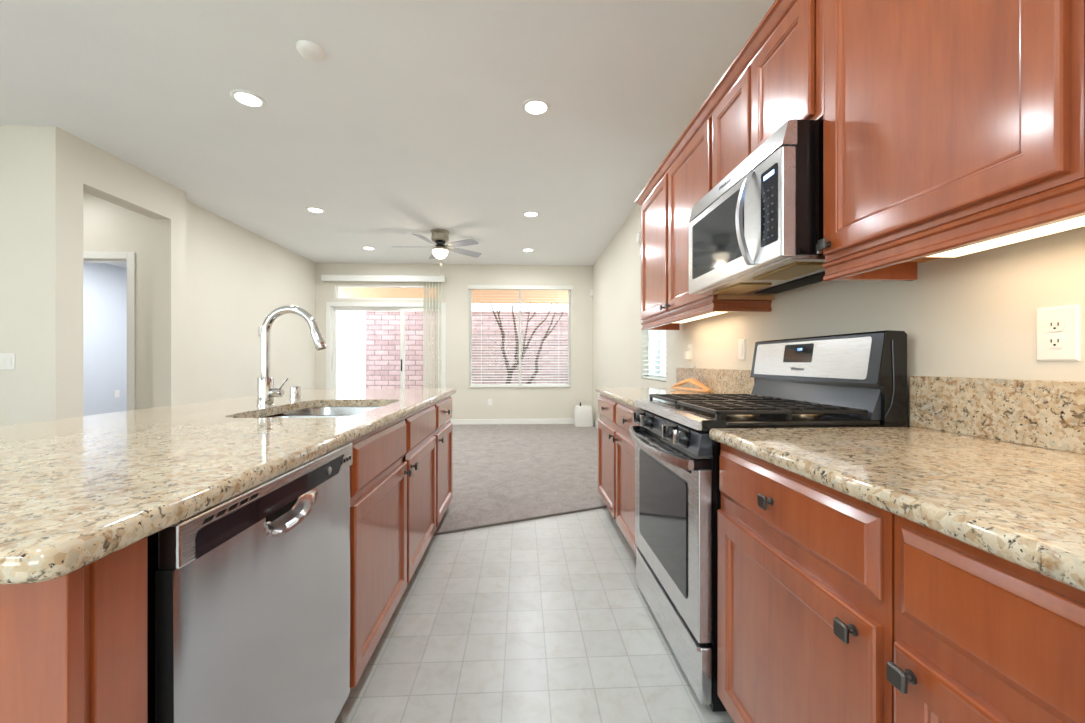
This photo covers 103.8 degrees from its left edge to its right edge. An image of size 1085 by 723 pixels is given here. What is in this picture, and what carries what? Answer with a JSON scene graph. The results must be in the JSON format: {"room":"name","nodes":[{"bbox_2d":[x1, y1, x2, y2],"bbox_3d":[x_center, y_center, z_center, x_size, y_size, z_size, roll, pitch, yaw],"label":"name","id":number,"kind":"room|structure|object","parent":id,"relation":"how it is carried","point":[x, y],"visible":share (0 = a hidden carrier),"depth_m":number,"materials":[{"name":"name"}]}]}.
{"room":"kitchen","nodes":[
{"label":"kitchen","id":0,"kind":"room"},
{"bbox_2d":[0,125,30,425],"bbox_3d":[-4.683,-0.304,3.109,1.944,2.820,0.150,0,0,-3],"label":"wall","id":1,"kind":"structure","parent":0,"point":[15,140],"depth_m":3.08,"materials":[{"name":"beige paint"}]},
{"bbox_2d":[0,353,14,369],"bbox_3d":[-3.872,-0.004,3.068,0.116,0.118,0.009,0,0,-3],"label":"light switch","id":2,"kind":"object","parent":1,"relation":"attached to","point":[7,360],"visible":1,"depth_m":3.07,"materials":[{"name":"white plastic"}]},
{"bbox_2d":[83,263,126,415],"bbox_3d":[-5.367,-0.304,5.878,2.744,2.820,3.100,0,0,-3],"label":"wall","id":3,"kind":"structure","parent":0,"point":[104,285],"depth_m":6.41,"materials":[{"name":"grey paint"}]},
{"bbox_2d":[115,390,119,397],"bbox_3d":[-6.623,0.496,6.619,0.007,0.120,0.080,0,0,-3],"label":"wall outlet","id":4,"kind":"object","parent":3,"relation":"attached to","point":[117,392],"visible":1,"depth_m":6.62,"materials":[{"name":"white plastic"}]},
{"bbox_2d":[31,126,185,422],"bbox_3d":[-3.653,-0.304,3.686,0.169,2.820,1.204,0,0,-3],"label":"wall","id":5,"kind":"structure","parent":0,"point":[64,166],"depth_m":3.21,"materials":[{"name":"beige paint"}]},
{"bbox_2d":[106,263,126,267],"bbox_3d":[-5.295,-1.524,5.822,2.584,0.060,2.980,0,0,-3],"label":"ceiling","id":6,"kind":"structure","parent":0,"point":[114,264],"depth_m":6.51,"materials":[{"name":"paint"}]},
{"bbox_2d":[83,192,152,409],"bbox_3d":[-5.290,-0.304,4.270,2.744,2.820,0.120,0,0,-3],"label":"wall","id":7,"kind":"structure","parent":0,"point":[107,226],"depth_m":4.27,"materials":[{"name":"beige paint"}]},
{"bbox_2d":[83,252,134,410],"bbox_3d":[-4.585,0.004,4.295,0.995,2.205,0.138,0,0,-3],"label":"door frame","id":8,"kind":"structure","parent":7,"relation":"in","point":[128,258],"depth_m":4.25,"materials":[{"name":"white paint"}]},
{"bbox_2d":[186,201,315,402],"bbox_3d":[-3.915,-0.304,5.808,0.150,2.820,3.060,0,0,-3],"label":"wall","id":9,"kind":"structure","parent":0,"point":[236,277],"depth_m":5.32,"materials":[{"name":"beige paint"}]},
{"bbox_2d":[0,0,774,265],"bbox_3d":[-2.701,-1.814,2.137,8.010,0.200,10.830,0,0,-3],"label":"ceiling","id":10,"kind":"structure","parent":0,"point":[412,119],"depth_m":2.84,"materials":[{"name":"paint"}]},
{"bbox_2d":[230,89,265,107],"bbox_3d":[-1.915,-1.709,2.767,0.196,0.008,0.196,0,0,-3],"label":"recessed light","id":11,"kind":"object","parent":10,"relation":"in","point":[244,97],"visible":1,"depth_m":2.76,"materials":[{"name":"white"}]},
{"bbox_2d":[296,40,325,61],"bbox_3d":[-1.270,-1.695,2.332,0.145,0.038,0.145,0,0,-3],"label":"smoke detector","id":12,"kind":"object","parent":10,"relation":"attached to","point":[309,50],"visible":1,"depth_m":2.30,"materials":[{"name":"white plastic"}]},
{"bbox_2d":[306,207,324,212],"bbox_3d":[-2.557,-1.709,4.787,0.196,0.008,0.196,0,0,-3],"label":"recessed light","id":13,"kind":"object","parent":10,"relation":"in","point":[310,209],"visible":1,"depth_m":4.78,"materials":[{"name":"white"}]},
{"bbox_2d":[362,246,375,249],"bbox_3d":[-2.611,-1.709,6.382,0.196,0.008,0.196,0,0,-3],"label":"recessed light","id":14,"kind":"object","parent":10,"relation":"in","point":[363,247],"visible":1,"depth_m":6.38,"materials":[{"name":"white"}]},
{"bbox_2d":[412,229,481,258],"bbox_3d":[-1.385,-1.424,5.585,1.148,0.580,1.191,0,0,-3],"label":"ceiling fan","id":15,"kind":"object","parent":10,"relation":"hanging from","point":[439,237],"visible":1,"depth_m":5.51,"materials":[{"name":"silver metal"}]},
{"bbox_2d":[522,248,533,251],"bbox_3d":[-0.221,-1.709,6.497,0.196,0.008,0.196,0,0,-3],"label":"recessed light","id":16,"kind":"object","parent":10,"relation":"in","point":[524,249],"visible":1,"depth_m":6.50,"materials":[{"name":"white"}]},
{"bbox_2d":[523,211,538,216],"bbox_3d":[-0.133,-1.709,4.916,0.196,0.008,0.196,0,0,-3],"label":"recessed light","id":17,"kind":"object","parent":10,"relation":"in","point":[527,213],"visible":1,"depth_m":4.90,"materials":[{"name":"white"}]},
{"bbox_2d":[521,98,550,115],"bbox_3d":[-0.043,-1.709,2.853,0.196,0.008,0.196,0,0,-3],"label":"recessed light","id":18,"kind":"object","parent":10,"relation":"in","point":[532,106],"visible":1,"depth_m":2.84,"materials":[{"name":"white"}]},
{"bbox_2d":[316,263,592,418],"bbox_3d":[-1.513,-0.304,7.536,5.116,2.820,0.160,0,0,-3],"label":"wall","id":19,"kind":"structure","parent":0,"point":[468,402],"depth_m":7.48,"materials":[{"name":"beige paint"}]},
{"bbox_2d":[321,275,445,282],"bbox_3d":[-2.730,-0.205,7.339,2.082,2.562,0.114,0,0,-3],"label":"valance","id":20,"kind":"object","parent":19,"relation":"attached to","point":[380,278],"visible":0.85,"depth_m":7.28,"materials":[{"name":"white paint"}]},
{"bbox_2d":[326,302,445,388],"bbox_3d":[-2.719,0.034,7.452,2.042,2.145,0.132,0,0,-3],"label":"door","id":21,"kind":"structure","parent":19,"relation":"in","point":[332,308],"depth_m":7.43,"materials":[{"name":"white paint"}]},
{"bbox_2d":[335,285,439,299],"bbox_3d":[-2.706,-1.215,7.463,1.811,0.252,0.070,0,0,-3],"label":"window","id":22,"kind":"structure","parent":19,"relation":"in","point":[336,286],"depth_m":7.44,"materials":[{"name":"white paint"}]},
{"bbox_2d":[451,419,573,424],"bbox_3d":[-0.375,1.052,7.504,2.545,0.092,0.014,0,0,-3],"label":"baseboard","id":23,"kind":"structure","parent":19,"relation":"attached to","point":[455,421],"depth_m":7.49,"materials":[{"name":"white paint"}]},
{"bbox_2d":[469,289,570,386],"bbox_3d":[-0.394,-0.451,7.550,1.804,1.787,0.140,0,0,-3],"label":"window","id":24,"kind":"structure","parent":19,"relation":"in","point":[470,290],"depth_m":7.57,"materials":[{"name":"white paint"}]},
{"bbox_2d":[468,285,572,385],"bbox_3d":[-0.388,-0.465,7.525,1.854,1.779,0.070,0,0,-3],"label":"horizontal blind","id":25,"kind":"object","parent":24,"relation":"attached to","point":[491,287],"visible":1,"depth_m":7.52,"materials":[{"name":"white plastic"}]},
{"bbox_2d":[435,424,605,531],"bbox_3d":[-3.299,1.101,3.627,8.760,0.010,7.476,0,0,-3],"label":"floor","id":26,"kind":"structure","parent":0,"point":[502,472],"depth_m":4.22,"materials":[{"name":"beige carpet"}]},
{"bbox_2d":[573,402,592,426],"bbox_3d":[0.702,0.893,7.293,0.323,0.405,0.218,0,0,-3],"label":"plastic box","id":27,"kind":"object","parent":26,"relation":"on","point":[583,415],"visible":1,"depth_m":7.20,"materials":[{"name":"white plastic"}]},
{"bbox_2d":[336,508,733,722],"bbox_3d":[-2.701,1.166,2.137,8.010,0.120,10.830,0,0,-3],"label":"floor","id":28,"kind":"structure","parent":0,"point":[548,619],"depth_m":1.69,"materials":[{"name":"tile"}]},
{"bbox_2d":[0,537,146,722],"bbox_3d":[-0.942,0.673,0.532,0.770,0.865,0.110,0,0,-3],"label":"island end panel","id":29,"kind":"object","parent":28,"relation":"on","point":[73,645],"visible":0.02,"depth_m":0.51,"materials":[{"name":"brown wood"}]},
{"bbox_2d":[147,442,352,722],"bbox_3d":[-0.853,0.675,0.947,0.587,0.861,0.689,0,0,-3],"label":"dishwasher","id":30,"kind":"object","parent":28,"relation":"on","point":[249,594],"visible":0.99,"depth_m":0.83,"materials":[{"name":"silver metal"}]},
{"bbox_2d":[264,403,435,687],"bbox_3d":[-0.990,0.673,1.938,0.808,0.865,1.289,0,0,-3],"label":"base cabinet","id":31,"kind":"object","parent":28,"relation":"on","point":[393,468],"visible":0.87,"depth_m":1.64,"materials":[{"name":"brown wood"}]},
{"bbox_2d":[0,388,455,583],"bbox_3d":[-1.175,0.223,1.849,1.160,0.037,2.852,0,0,-3],"label":"countertop","id":32,"kind":"structure","parent":31,"relation":"on","point":[76,492],"depth_m":0.88,"materials":[{"name":"stone"}]},
{"bbox_2d":[256,306,326,405],"bbox_3d":[-1.181,-0.031,2.005,0.315,0.470,0.072,0,0,-3],"label":"kitchen faucet","id":33,"kind":"object","parent":32,"relation":"on","point":[266,392],"visible":1,"depth_m":1.99,"materials":[{"name":"silver metal"}]},
{"bbox_2d":[289,386,301,399],"bbox_3d":[-1.359,0.168,2.337,0.060,0.072,0.060,0,0,-3],"label":"air gap cap","id":34,"kind":"object","parent":32,"relation":"on","point":[295,391],"visible":0.99,"depth_m":2.31,"materials":[{"name":"silver metal"}]},
{"bbox_2d":[262,406,381,417],"bbox_3d":[-0.979,0.340,1.935,0.550,0.195,0.820,0,0,-3],"label":"sink","id":35,"kind":"object","parent":32,"relation":"in","point":[331,411],"visible":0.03,"depth_m":2.30,"materials":[{"name":"silver metal"}]},
{"bbox_2d":[434,395,452,526],"bbox_3d":[-1.036,0.673,2.887,0.808,0.865,0.602,0,0,-3],"label":"base cabinet","id":36,"kind":"object","parent":28,"relation":"on","point":[443,432],"visible":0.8,"depth_m":2.88,"materials":[{"name":"brown wood"}]},
{"bbox_2d":[433,505,606,535],"bbox_3d":[-1.172,1.099,2.499,4.828,0.014,0.014,0,0,-24],"label":"trim","id":37,"kind":"structure","parent":28,"relation":"on","point":[603,506],"depth_m":2.93,"materials":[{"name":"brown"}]},
{"bbox_2d":[598,394,617,518],"bbox_3d":[0.765,0.673,3.060,0.690,0.865,0.630,0,0,-3],"label":"base cabinet","id":38,"kind":"object","parent":28,"relation":"on","point":[607,425],"visible":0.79,"depth_m":2.99,"materials":[{"name":"brown wood"}]},
{"bbox_2d":[595,388,712,408],"bbox_3d":[0.787,0.223,2.750,0.680,0.037,1.302,0,0,-3],"label":"countertop","id":39,"kind":"structure","parent":38,"relation":"on","point":[627,396],"depth_m":2.85,"materials":[{"name":"stone"}]},
{"bbox_2d":[671,368,708,391],"bbox_3d":[1.015,0.120,2.937,0.040,0.154,0.430,0,0,-15],"label":"hanger","id":40,"kind":"object","parent":39,"relation":"on","point":[689,380],"visible":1,"depth_m":2.91,"materials":[{"name":"brown wood"}]},
{"bbox_2d":[676,368,710,391],"bbox_3d":[1.048,0.118,2.976,0.030,0.156,0.430,0,0,-12],"label":"hanger","id":41,"kind":"object","parent":39,"relation":"on","point":[709,389],"visible":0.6,"depth_m":2.93,"materials":[{"name":"brown wood"}]},
{"bbox_2d":[612,401,639,554],"bbox_3d":[0.795,0.673,2.422,0.690,0.865,0.637,0,0,-3],"label":"base cabinet","id":42,"kind":"object","parent":28,"relation":"on","point":[625,446],"visible":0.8,"depth_m":2.47,"materials":[{"name":"brown wood"}]},
{"bbox_2d":[629,330,906,711],"bbox_3d":[0.771,0.502,1.713,0.745,1.207,0.764,0,0,-3],"label":"gas range","id":43,"kind":"object","parent":28,"relation":"on","point":[853,379],"visible":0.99,"depth_m":1.48,"materials":[{"name":"silver metal"}]},
{"bbox_2d":[653,400,879,430],"bbox_3d":[0.766,0.197,1.714,0.575,0.032,0.762,0,0,-3],"label":"cooktop","id":44,"kind":"object","parent":43,"relation":"in","point":[688,418],"depth_m":1.37,"materials":[{"name":"black metal"}]},
{"bbox_2d":[717,444,893,722],"bbox_3d":[0.863,0.673,1.023,0.690,0.865,0.608,0,0,-3],"label":"base cabinet","id":45,"kind":"object","parent":28,"relation":"on","point":[805,567],"visible":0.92,"depth_m":0.92,"materials":[{"name":"brown wood"}]},
{"bbox_2d":[886,514,1084,722],"bbox_3d":[0.893,0.673,0.409,0.690,0.865,0.611,0,0,-3],"label":"base cabinet","id":46,"kind":"object","parent":28,"relation":"on","point":[980,636],"visible":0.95,"depth_m":0.56,"materials":[{"name":"brown wood"}]},
{"bbox_2d":[709,427,1084,591],"bbox_3d":[0.885,0.223,0.710,0.680,0.037,1.252,0,0,-3],"label":"countertop","id":47,"kind":"structure","parent":46,"relation":"on","point":[1023,505],"depth_m":0.74,"materials":[{"name":"stone"}]},
{"bbox_2d":[593,204,1084,426],"bbox_3d":[1.228,-0.304,2.247,0.150,2.820,10.670,0,0,-3],"label":"wall","id":48,"kind":"structure","parent":0,"point":[973,315],"depth_m":1.38,"materials":[{"name":"beige paint"}]},
{"bbox_2d":[636,232,640,243],"bbox_3d":[1.026,-1.324,4.545,0.033,0.124,0.124,0,0,-3],"label":"wall sensor","id":49,"kind":"object","parent":48,"relation":"attached to","point":[638,236],"visible":0.97,"depth_m":4.51,"materials":[{"name":"white plastic"}]},
{"bbox_2d":[641,174,669,321],"bbox_3d":[0.934,-0.775,3.050,0.356,0.927,0.617,0,0,-3],"label":"upper cabinet","id":50,"kind":"object","parent":48,"relation":"attached to","point":[654,211],"visible":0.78,"depth_m":3.00,"materials":[{"name":"brown wood"}]},
{"bbox_2d":[674,312,726,322],"bbox_3d":[0.994,-0.306,2.751,0.190,0.048,0.700,0,0,-3],"label":"light","id":51,"kind":"object","parent":50,"relation":"attached to","point":[712,313],"visible":0.21,"depth_m":2.69,"materials":[{"name":"white plastic"}]},
{"bbox_2d":[635,0,798,205],"bbox_3d":[0.996,-1.258,1.757,0.358,0.057,3.302,0,0,-3],"label":"crown molding","id":52,"kind":"structure","parent":50,"relation":"attached to","point":[780,9],"depth_m":1.91,"materials":[{"name":"brown wood"}]},
{"bbox_2d":[648,330,665,379],"bbox_3d":[1.158,-0.509,4.111,0.050,1.370,0.780,0,0,-3],"label":"window","id":53,"kind":"structure","parent":48,"relation":"in","point":[661,352],"depth_m":4.12,"materials":[{"name":"white paint"}]},
{"bbox_2d":[643,330,665,380],"bbox_3d":[1.095,-0.512,4.107,0.056,1.360,0.760,0,0,-3],"label":"horizontal blind","id":54,"kind":"object","parent":53,"relation":"attached to","point":[647,377],"visible":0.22,"depth_m":4.12,"materials":[{"name":"white plastic"}]},
{"bbox_2d":[688,344,691,359],"bbox_3d":[1.103,-0.074,3.187,0.010,0.118,0.074,0,0,-3],"label":"wall outlet","id":55,"kind":"object","parent":48,"relation":"attached to","point":[689,345],"visible":0.65,"depth_m":3.17,"materials":[{"name":"white plastic"}]},
{"bbox_2d":[684,351,695,367],"bbox_3d":[1.087,-0.019,3.093,0.034,0.120,0.216,0,0,-3],"label":"plug adapter","id":56,"kind":"object","parent":48,"relation":"attached to","point":[687,354],"visible":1,"depth_m":3.15,"materials":[{"name":"white plastic"}]},
{"bbox_2d":[676,368,753,393],"bbox_3d":[1.117,0.124,2.764,0.021,0.160,1.305,0,0,-3],"label":"backsplash","id":57,"kind":"structure","parent":48,"relation":"attached to","point":[720,381],"depth_m":2.65,"materials":[{"name":"stone"}]},
{"bbox_2d":[664,117,773,312],"bbox_3d":[0.964,-0.775,2.424,0.356,0.927,0.625,0,0,-3],"label":"upper cabinet","id":58,"kind":"object","parent":48,"relation":"attached to","point":[690,176],"visible":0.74,"depth_m":2.43,"materials":[{"name":"brown wood"}]},
{"bbox_2d":[641,300,771,329],"bbox_3d":[0.958,-0.282,2.736,0.302,0.060,1.268,0,0,-3],"label":"rail","id":59,"kind":"object","parent":58,"relation":"attached to","point":[666,322],"visible":0.99,"depth_m":2.19,"materials":[{"name":"brown wood"}]},
{"bbox_2d":[738,339,745,359],"bbox_3d":[1.139,-0.071,2.434,0.010,0.118,0.074,0,0,-3],"label":"light switch","id":60,"kind":"object","parent":48,"relation":"attached to","point":[742,342],"visible":1,"depth_m":2.42,"materials":[{"name":"white plastic"}]},
{"bbox_2d":[712,0,822,188],"bbox_3d":[1.012,-1.009,1.725,0.329,0.460,0.766,0,0,-3],"label":"upper cabinet","id":61,"kind":"object","parent":48,"relation":"attached to","point":[783,82],"visible":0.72,"depth_m":1.58,"materials":[{"name":"brown wood"}]},
{"bbox_2d":[689,119,825,295],"bbox_3d":[0.920,-0.543,1.718,0.487,0.445,0.757,0,0,-3],"label":"microwave","id":62,"kind":"object","parent":61,"relation":"attached to","point":[757,232],"visible":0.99,"depth_m":1.48,"materials":[{"name":"silver metal"}]},
{"bbox_2d":[817,0,1084,262],"bbox_3d":[1.031,-0.775,1.030,0.356,0.927,0.614,0,0,-3],"label":"upper cabinet","id":63,"kind":"object","parent":48,"relation":"attached to","point":[936,113],"visible":0.95,"depth_m":0.95,"materials":[{"name":"brown wood"}]},
{"bbox_2d":[822,178,1084,281],"bbox_3d":[1.050,-0.282,0.723,0.292,0.060,1.231,0,0,-3],"label":"rail","id":64,"kind":"object","parent":63,"relation":"attached to","point":[888,261],"visible":1,"depth_m":0.92,"materials":[{"name":"brown wood"}]},
{"bbox_2d":[927,215,1084,256],"bbox_3d":[1.090,-0.306,0.758,0.190,0.048,0.810,0,0,-3],"label":"light","id":65,"kind":"object","parent":63,"relation":"attached to","point":[1077,222],"visible":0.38,"depth_m":0.96,"materials":[{"name":"white plastic"}]},
{"bbox_2d":[910,376,1084,453],"bbox_3d":[1.215,0.124,0.730,0.021,0.160,1.262,0,0,-3],"label":"backsplash","id":66,"kind":"structure","parent":48,"relation":"attached to","point":[1048,414],"depth_m":1.09,"materials":[{"name":"stone"}]},
{"bbox_2d":[1037,304,1080,360],"bbox_3d":[1.208,-0.067,0.999,0.010,0.128,0.080,0,0,-3],"label":"wall outlet","id":67,"kind":"object","parent":48,"relation":"attached to","point":[1058,328],"visible":1,"depth_m":0.99,"materials":[{"name":"white plastic"}]},
{"bbox_2d":[1046,319,1064,331],"bbox_3d":[1.206,-0.086,0.999,0.004,0.027,0.033,0,0,-3],"label":"receptacle","id":68,"kind":"object","parent":67,"relation":"attached to","point":[1052,325],"depth_m":1.00,"materials":[{"name":"white plastic"}]},
{"bbox_2d":[1046,336,1064,347],"bbox_3d":[1.206,-0.047,0.999,0.004,0.027,0.033,0,0,-3],"label":"receptacle","id":69,"kind":"object","parent":67,"relation":"attached to","point":[1051,341],"depth_m":1.00,"materials":[{"name":"white plastic"}]},
{"label":"outside","id":70,"kind":"structure","parent":0,"visible":0},
{"bbox_3d":[3.593,1.291,2.516,4.580,0.130,10.680,0,0,-3],"label":"ground","id":71,"kind":"structure","parent":70,"visible":0},
{"bbox_2d":[655,330,658,373],"bbox_3d":[2.906,0.116,4.095,0.200,2.220,13.900,0,0,-3],"label":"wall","id":72,"kind":"structure","parent":71,"relation":"on","point":[656,332],"depth_m":9.42,"materials":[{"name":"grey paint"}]},
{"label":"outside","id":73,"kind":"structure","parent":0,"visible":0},
{"bbox_3d":[-0.071,1.291,11.850,17.000,0.130,8.320,0,0,-3],"label":"ground","id":74,"kind":"structure","parent":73,"visible":0},
{"bbox_2d":[337,287,567,388],"bbox_3d":[-1.720,-0.344,8.667,5.800,3.100,2.120,0,0,-3],"label":"patio cover","id":75,"kind":"object","parent":74,"relation":"on","point":[351,325],"visible":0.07,"depth_m":9.33,"materials":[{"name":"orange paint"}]},
{"bbox_2d":[366,311,567,388],"bbox_3d":[-2.033,-0.046,11.015,15.000,2.544,0.240,0,0,-3],"label":"wall","id":76,"kind":"structure","parent":74,"relation":"on","point":[382,327],"depth_m":10.93,"materials":[{"name":"brick"}]},
{"bbox_2d":[490,304,551,384],"bbox_3d":[-0.507,-0.222,10.273,1.670,3.000,0.333,0,0,-19],"label":"bare tree","id":77,"kind":"object","parent":74,"relation":"on","point":[528,319],"visible":0.56,"depth_m":10.23,"materials":[{"name":"brown plant"}]},
{"bbox_2d":[526,304,565,383],"bbox_3d":[-0.085,-0.200,10.487,1.438,3.042,0.168,0,0,-8],"label":"bare tree","id":78,"kind":"object","parent":74,"relation":"on","point":[546,333],"visible":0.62,"depth_m":10.44,"materials":[{"name":"brown plant"}]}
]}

